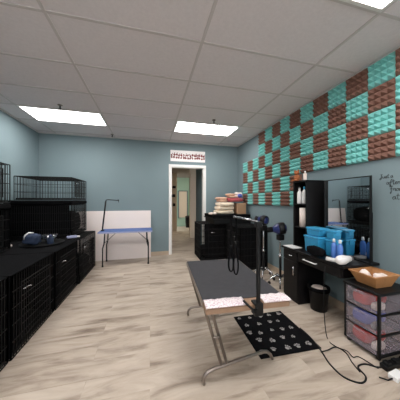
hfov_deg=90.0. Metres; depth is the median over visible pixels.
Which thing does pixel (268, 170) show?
tile
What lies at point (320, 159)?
tile
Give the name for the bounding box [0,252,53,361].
dog crate
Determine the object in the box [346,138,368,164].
tile
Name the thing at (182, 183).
wall
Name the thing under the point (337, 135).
tile
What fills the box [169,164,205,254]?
trim
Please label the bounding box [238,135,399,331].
wall
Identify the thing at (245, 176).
tile
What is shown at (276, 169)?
tile
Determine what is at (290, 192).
tile
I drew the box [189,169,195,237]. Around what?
wall
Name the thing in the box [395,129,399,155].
tile
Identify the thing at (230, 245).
grooming noose
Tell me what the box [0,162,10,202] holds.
dog crate
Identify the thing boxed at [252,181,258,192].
tile
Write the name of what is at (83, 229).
tray
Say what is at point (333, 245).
bottle
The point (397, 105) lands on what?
tile
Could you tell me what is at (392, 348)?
tower
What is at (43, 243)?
round tray
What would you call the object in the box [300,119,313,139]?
tile
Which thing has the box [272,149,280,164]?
tile
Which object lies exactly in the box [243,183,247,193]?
tile
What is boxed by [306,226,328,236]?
storage bin
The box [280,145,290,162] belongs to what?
tile
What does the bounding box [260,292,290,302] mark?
cloth
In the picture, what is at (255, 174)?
tile
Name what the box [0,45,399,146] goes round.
trim
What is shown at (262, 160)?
tile
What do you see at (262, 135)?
tile
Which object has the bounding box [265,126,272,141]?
tile
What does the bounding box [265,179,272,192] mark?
tile
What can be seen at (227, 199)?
folded towel
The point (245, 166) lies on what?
tile
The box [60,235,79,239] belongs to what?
hair clipper
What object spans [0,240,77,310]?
dog crate
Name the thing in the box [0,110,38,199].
wall
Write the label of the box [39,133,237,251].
wall
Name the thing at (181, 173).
ceiling
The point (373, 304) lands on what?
folded cloth
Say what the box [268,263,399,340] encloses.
baseboard
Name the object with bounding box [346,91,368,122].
tile
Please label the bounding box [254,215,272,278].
dryer
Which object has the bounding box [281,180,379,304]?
station
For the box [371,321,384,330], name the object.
folded cloth
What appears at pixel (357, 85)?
tile
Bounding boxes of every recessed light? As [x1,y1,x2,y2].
[17,105,106,125]
[173,121,238,135]
[340,0,395,12]
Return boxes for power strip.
[380,356,399,371]
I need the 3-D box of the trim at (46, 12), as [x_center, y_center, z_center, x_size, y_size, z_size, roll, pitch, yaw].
[-0.247,-1.417,0.959,4.481,0.007,7.780,0,0,-14]
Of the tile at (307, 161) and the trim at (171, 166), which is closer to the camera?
the tile at (307, 161)
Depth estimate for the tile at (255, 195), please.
4.29 m
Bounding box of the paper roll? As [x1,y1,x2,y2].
[299,208,305,226]
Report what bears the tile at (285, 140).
on the tile at (285, 155)
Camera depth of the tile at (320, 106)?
2.66 m
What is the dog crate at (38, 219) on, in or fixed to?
on the dog crate at (85, 260)
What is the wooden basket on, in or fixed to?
on the tower
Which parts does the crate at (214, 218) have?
wire panel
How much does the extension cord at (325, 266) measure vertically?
0.639 m
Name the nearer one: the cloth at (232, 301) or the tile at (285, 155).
the cloth at (232, 301)
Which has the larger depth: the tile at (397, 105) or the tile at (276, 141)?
the tile at (276, 141)
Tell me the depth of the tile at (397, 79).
1.83 m
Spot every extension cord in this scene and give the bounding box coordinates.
[300,328,381,383]
[321,346,359,371]
[323,266,378,368]
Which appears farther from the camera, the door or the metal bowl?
the door
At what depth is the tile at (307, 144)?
2.89 m
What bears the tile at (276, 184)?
attached to the wall at (385, 210)
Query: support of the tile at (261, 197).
attached to the wall at (385, 210)
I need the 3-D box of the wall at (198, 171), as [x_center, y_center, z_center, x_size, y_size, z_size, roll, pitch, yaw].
[0.028,0.070,5.547,0.115,2.500,0.750,0,0,-14]
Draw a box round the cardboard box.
[234,203,245,213]
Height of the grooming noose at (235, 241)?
0.471 m
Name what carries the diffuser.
attached to the recessed light at (379, 6)
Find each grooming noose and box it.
[228,218,233,271]
[233,218,238,274]
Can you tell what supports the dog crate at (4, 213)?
on the dog crate at (30, 276)
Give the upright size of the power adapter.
0.034 m
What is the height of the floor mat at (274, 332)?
0.009 m
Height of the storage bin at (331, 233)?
0.103 m
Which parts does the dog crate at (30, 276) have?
panel, panel, door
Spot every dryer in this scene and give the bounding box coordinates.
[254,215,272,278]
[267,222,286,288]
[326,255,353,264]
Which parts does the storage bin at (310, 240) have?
lid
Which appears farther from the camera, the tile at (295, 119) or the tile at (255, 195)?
the tile at (255, 195)
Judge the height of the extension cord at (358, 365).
0.022 m
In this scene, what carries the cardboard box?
on the crate at (214, 218)
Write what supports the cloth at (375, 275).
in the wooden basket
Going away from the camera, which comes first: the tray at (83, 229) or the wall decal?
the wall decal
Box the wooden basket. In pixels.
[348,266,399,288]
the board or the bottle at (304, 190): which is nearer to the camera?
the bottle at (304, 190)
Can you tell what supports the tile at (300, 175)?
attached to the wall at (385, 210)
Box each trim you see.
[0,0,399,144]
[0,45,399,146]
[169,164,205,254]
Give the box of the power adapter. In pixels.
[379,369,399,382]
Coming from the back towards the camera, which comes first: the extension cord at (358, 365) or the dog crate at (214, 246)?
the dog crate at (214, 246)
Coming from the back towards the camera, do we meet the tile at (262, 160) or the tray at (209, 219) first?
the tray at (209, 219)
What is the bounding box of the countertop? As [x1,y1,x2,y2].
[281,245,379,268]
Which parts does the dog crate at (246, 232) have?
door, panel, panel, panel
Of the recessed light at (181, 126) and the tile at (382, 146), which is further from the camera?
the recessed light at (181, 126)
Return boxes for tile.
[243,162,247,172]
[243,172,247,182]
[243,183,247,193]
[243,194,247,203]
[247,160,253,171]
[247,171,253,182]
[247,182,253,193]
[247,193,253,204]
[252,157,258,169]
[252,169,258,181]
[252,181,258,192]
[252,193,258,204]
[258,130,265,144]
[258,143,265,156]
[258,155,265,168]
[258,167,265,180]
[258,180,265,192]
[258,193,265,204]
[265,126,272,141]
[265,139,272,153]
[265,152,272,166]
[265,165,272,178]
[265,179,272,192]
[265,192,272,204]
[272,121,280,137]
[272,135,280,151]
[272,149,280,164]
[272,163,280,177]
[272,178,280,191]
[272,192,280,205]
[280,116,290,133]
[280,131,290,147]
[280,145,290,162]
[280,160,290,176]
[280,176,290,191]
[280,191,290,205]
[289,109,300,128]
[289,125,301,143]
[289,141,300,159]
[289,157,300,174]
[289,174,301,190]
[289,191,292,205]
[300,101,313,123]
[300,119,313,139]
[300,136,313,156]
[300,154,313,172]
[313,92,328,117]
[313,111,328,134]
[313,130,328,152]
[313,149,328,170]
[328,81,346,109]
[328,102,346,129]
[328,123,346,148]
[328,144,346,167]
[346,68,368,100]
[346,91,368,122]
[346,115,368,143]
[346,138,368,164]
[368,51,395,89]
[368,78,395,113]
[368,104,395,137]
[368,130,396,160]
[395,48,399,76]
[395,75,399,102]
[395,102,399,129]
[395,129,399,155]
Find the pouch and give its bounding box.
[22,232,41,244]
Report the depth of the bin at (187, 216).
9.54 m
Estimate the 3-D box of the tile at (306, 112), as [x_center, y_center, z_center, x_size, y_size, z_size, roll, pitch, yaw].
[1.554,-1.274,2.914,0.062,0.245,0.237,0,0,-14]
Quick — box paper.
[311,284,326,289]
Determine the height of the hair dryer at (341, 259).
0.090 m
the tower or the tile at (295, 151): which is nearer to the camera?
the tower
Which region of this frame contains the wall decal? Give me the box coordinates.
[379,174,399,199]
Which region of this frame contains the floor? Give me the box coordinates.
[0,226,399,399]
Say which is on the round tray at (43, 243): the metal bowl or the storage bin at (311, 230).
the metal bowl
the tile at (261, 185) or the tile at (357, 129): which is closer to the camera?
the tile at (357, 129)
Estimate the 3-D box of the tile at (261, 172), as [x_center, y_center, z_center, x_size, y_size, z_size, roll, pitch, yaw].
[1.262,-0.530,4.078,0.062,0.245,0.237,0,0,-14]
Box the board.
[77,210,150,260]
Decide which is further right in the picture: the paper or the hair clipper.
the paper
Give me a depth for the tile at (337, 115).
2.42 m
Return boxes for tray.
[10,228,84,238]
[16,198,84,199]
[18,239,64,247]
[199,254,225,259]
[205,217,250,223]
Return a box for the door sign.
[170,150,204,162]
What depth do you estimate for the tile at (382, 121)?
1.96 m
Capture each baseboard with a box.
[151,251,168,255]
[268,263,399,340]
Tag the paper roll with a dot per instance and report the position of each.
(302, 211)
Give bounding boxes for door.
[178,191,187,217]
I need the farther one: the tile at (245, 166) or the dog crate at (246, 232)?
the tile at (245, 166)
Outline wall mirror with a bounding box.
[324,175,372,264]
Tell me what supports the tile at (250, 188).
attached to the wall at (385, 210)
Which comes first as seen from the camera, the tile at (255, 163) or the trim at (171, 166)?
the tile at (255, 163)
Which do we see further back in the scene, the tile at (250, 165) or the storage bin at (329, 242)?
the tile at (250, 165)
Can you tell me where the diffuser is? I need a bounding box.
[356,0,390,7]
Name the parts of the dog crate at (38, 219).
panel, door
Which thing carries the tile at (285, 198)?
attached to the wall at (385, 210)
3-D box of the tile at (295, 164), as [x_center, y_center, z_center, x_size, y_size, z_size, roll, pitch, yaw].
[1.495,-0.530,3.147,0.062,0.245,0.237,0,0,-14]
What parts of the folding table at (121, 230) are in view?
leg, grooming arm, leg, leg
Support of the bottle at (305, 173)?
on the station
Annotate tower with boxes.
[343,278,399,360]
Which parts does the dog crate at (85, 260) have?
panel, panel, panel, door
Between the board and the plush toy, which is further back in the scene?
the board
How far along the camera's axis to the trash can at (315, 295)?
2.35 m
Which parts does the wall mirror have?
panel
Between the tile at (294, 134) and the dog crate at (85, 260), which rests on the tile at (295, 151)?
the tile at (294, 134)
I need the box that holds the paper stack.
[283,244,301,248]
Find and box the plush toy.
[291,169,299,180]
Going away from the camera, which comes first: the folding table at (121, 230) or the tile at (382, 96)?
the tile at (382, 96)
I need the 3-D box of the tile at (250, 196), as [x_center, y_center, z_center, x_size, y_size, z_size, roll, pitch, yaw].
[1.146,-0.022,4.544,0.062,0.245,0.237,0,0,-14]
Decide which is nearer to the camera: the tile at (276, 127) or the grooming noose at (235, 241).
the grooming noose at (235, 241)
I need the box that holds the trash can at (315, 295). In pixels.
[307,282,329,312]
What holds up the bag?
on the station
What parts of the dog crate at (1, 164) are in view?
door, panel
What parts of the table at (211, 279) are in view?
edge trim, leg, leg, leg, cross arm, clamp lever, grooming arm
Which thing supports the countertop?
on the station
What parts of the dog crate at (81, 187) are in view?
panel, panel, panel, panel, door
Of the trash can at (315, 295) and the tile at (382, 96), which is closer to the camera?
the tile at (382, 96)
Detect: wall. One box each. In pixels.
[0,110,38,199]
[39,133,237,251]
[177,178,188,225]
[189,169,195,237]
[196,169,201,244]
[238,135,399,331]
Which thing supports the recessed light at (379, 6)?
in the ceiling at (302, 30)
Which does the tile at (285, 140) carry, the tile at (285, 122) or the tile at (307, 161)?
the tile at (285, 122)
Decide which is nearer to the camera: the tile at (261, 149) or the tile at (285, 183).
the tile at (285, 183)
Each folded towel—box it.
[213,202,233,213]
[215,197,226,201]
[225,193,235,197]
[226,198,242,201]
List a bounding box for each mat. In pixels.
[0,203,10,208]
[8,200,86,204]
[234,311,320,358]
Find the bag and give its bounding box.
[306,245,325,256]
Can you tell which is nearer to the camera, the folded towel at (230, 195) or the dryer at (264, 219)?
the dryer at (264, 219)
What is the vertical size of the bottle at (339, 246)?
0.220 m
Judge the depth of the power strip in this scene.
1.56 m
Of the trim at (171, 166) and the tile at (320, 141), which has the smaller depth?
the tile at (320, 141)
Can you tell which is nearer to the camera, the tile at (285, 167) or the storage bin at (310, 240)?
the storage bin at (310, 240)
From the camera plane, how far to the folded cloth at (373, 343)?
1.69 m
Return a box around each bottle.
[297,188,301,203]
[302,187,305,203]
[303,171,306,179]
[331,238,336,257]
[337,240,342,255]
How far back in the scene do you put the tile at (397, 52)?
1.83 m
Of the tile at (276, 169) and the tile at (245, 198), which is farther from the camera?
the tile at (245, 198)
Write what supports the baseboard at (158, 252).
attached to the wall at (135, 173)
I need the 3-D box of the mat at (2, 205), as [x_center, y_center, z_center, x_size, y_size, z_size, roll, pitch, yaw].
[-2.480,0.074,1.962,0.560,0.068,0.890,0,0,-14]
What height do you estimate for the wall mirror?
0.868 m
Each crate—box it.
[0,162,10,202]
[0,209,9,252]
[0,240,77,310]
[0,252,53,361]
[0,277,7,371]
[10,204,85,238]
[10,231,94,283]
[14,176,85,199]
[195,221,234,260]
[204,213,251,223]
[226,223,267,269]
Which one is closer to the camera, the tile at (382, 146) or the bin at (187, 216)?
the tile at (382, 146)
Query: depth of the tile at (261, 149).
4.05 m
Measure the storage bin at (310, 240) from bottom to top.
0.198 m
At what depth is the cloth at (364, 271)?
1.83 m
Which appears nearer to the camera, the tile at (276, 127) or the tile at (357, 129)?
the tile at (357, 129)
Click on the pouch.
(31, 238)
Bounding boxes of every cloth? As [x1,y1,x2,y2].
[203,296,245,308]
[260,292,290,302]
[352,323,385,343]
[353,288,386,304]
[353,305,385,323]
[359,269,371,275]
[371,302,384,310]
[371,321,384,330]
[371,340,385,350]
[373,273,386,277]
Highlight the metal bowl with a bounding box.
[41,233,57,241]
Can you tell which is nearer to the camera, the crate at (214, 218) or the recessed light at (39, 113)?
the recessed light at (39, 113)
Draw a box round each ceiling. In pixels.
[0,0,399,145]
[172,168,188,177]
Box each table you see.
[97,199,151,266]
[186,216,289,385]
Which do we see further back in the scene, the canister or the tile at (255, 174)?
the tile at (255, 174)
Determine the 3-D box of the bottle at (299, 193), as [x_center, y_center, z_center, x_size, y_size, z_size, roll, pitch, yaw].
[1.348,-0.059,2.708,0.060,0.215,0.059,0,0,-14]
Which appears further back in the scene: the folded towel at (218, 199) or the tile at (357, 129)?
the folded towel at (218, 199)
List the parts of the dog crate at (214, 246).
panel, panel, panel, door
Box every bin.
[185,215,188,227]
[304,234,326,251]
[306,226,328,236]
[325,229,341,239]
[325,239,342,255]
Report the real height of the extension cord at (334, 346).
0.022 m
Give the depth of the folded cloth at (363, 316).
1.77 m
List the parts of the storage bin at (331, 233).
lid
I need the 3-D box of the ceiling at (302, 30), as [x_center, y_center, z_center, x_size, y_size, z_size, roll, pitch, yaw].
[-0.249,-1.470,0.964,4.705,0.100,7.790,0,0,-14]
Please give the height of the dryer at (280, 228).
0.974 m
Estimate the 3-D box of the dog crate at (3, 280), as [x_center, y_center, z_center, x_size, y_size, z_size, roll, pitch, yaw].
[-1.979,0.969,1.123,1.142,0.698,0.755,0,0,-14]
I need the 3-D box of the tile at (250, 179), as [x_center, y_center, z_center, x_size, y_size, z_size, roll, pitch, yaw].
[1.146,-0.530,4.544,0.062,0.245,0.237,0,0,-14]
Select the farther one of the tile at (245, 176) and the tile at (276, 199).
the tile at (245, 176)
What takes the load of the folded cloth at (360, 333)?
in the tower
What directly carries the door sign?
attached to the wall at (135, 173)
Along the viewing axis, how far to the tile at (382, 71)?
1.96 m
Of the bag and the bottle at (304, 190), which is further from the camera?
the bottle at (304, 190)
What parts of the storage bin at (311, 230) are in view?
lid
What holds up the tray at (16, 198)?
on the dog crate at (81, 187)
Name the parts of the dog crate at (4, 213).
door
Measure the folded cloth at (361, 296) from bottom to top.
0.117 m
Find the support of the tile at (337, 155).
attached to the wall at (385, 210)
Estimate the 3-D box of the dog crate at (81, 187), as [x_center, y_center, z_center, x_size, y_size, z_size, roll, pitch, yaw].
[-2.585,-0.190,3.590,0.841,0.379,0.776,0,0,-14]
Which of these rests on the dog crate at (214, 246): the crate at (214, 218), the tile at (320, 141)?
the crate at (214, 218)
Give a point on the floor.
(124, 332)
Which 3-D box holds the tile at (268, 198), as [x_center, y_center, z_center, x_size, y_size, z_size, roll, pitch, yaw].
[1.321,-0.022,3.845,0.062,0.245,0.237,0,0,-14]
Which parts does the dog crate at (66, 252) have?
panel, panel, door, panel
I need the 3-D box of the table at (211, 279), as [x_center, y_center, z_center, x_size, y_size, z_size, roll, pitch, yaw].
[0.246,0.719,1.863,0.629,1.186,1.085,0,0,-11]
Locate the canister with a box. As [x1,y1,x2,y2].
[47,235,53,243]
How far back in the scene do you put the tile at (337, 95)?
2.42 m
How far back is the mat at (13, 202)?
3.21 m
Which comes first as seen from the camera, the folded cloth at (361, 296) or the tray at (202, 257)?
the folded cloth at (361, 296)
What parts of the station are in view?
drawer, door, drawer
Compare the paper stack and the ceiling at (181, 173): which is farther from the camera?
the ceiling at (181, 173)
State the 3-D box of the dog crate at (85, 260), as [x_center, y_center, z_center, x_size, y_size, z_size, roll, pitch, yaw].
[-2.542,0.970,3.457,1.182,0.697,0.936,0,0,-14]

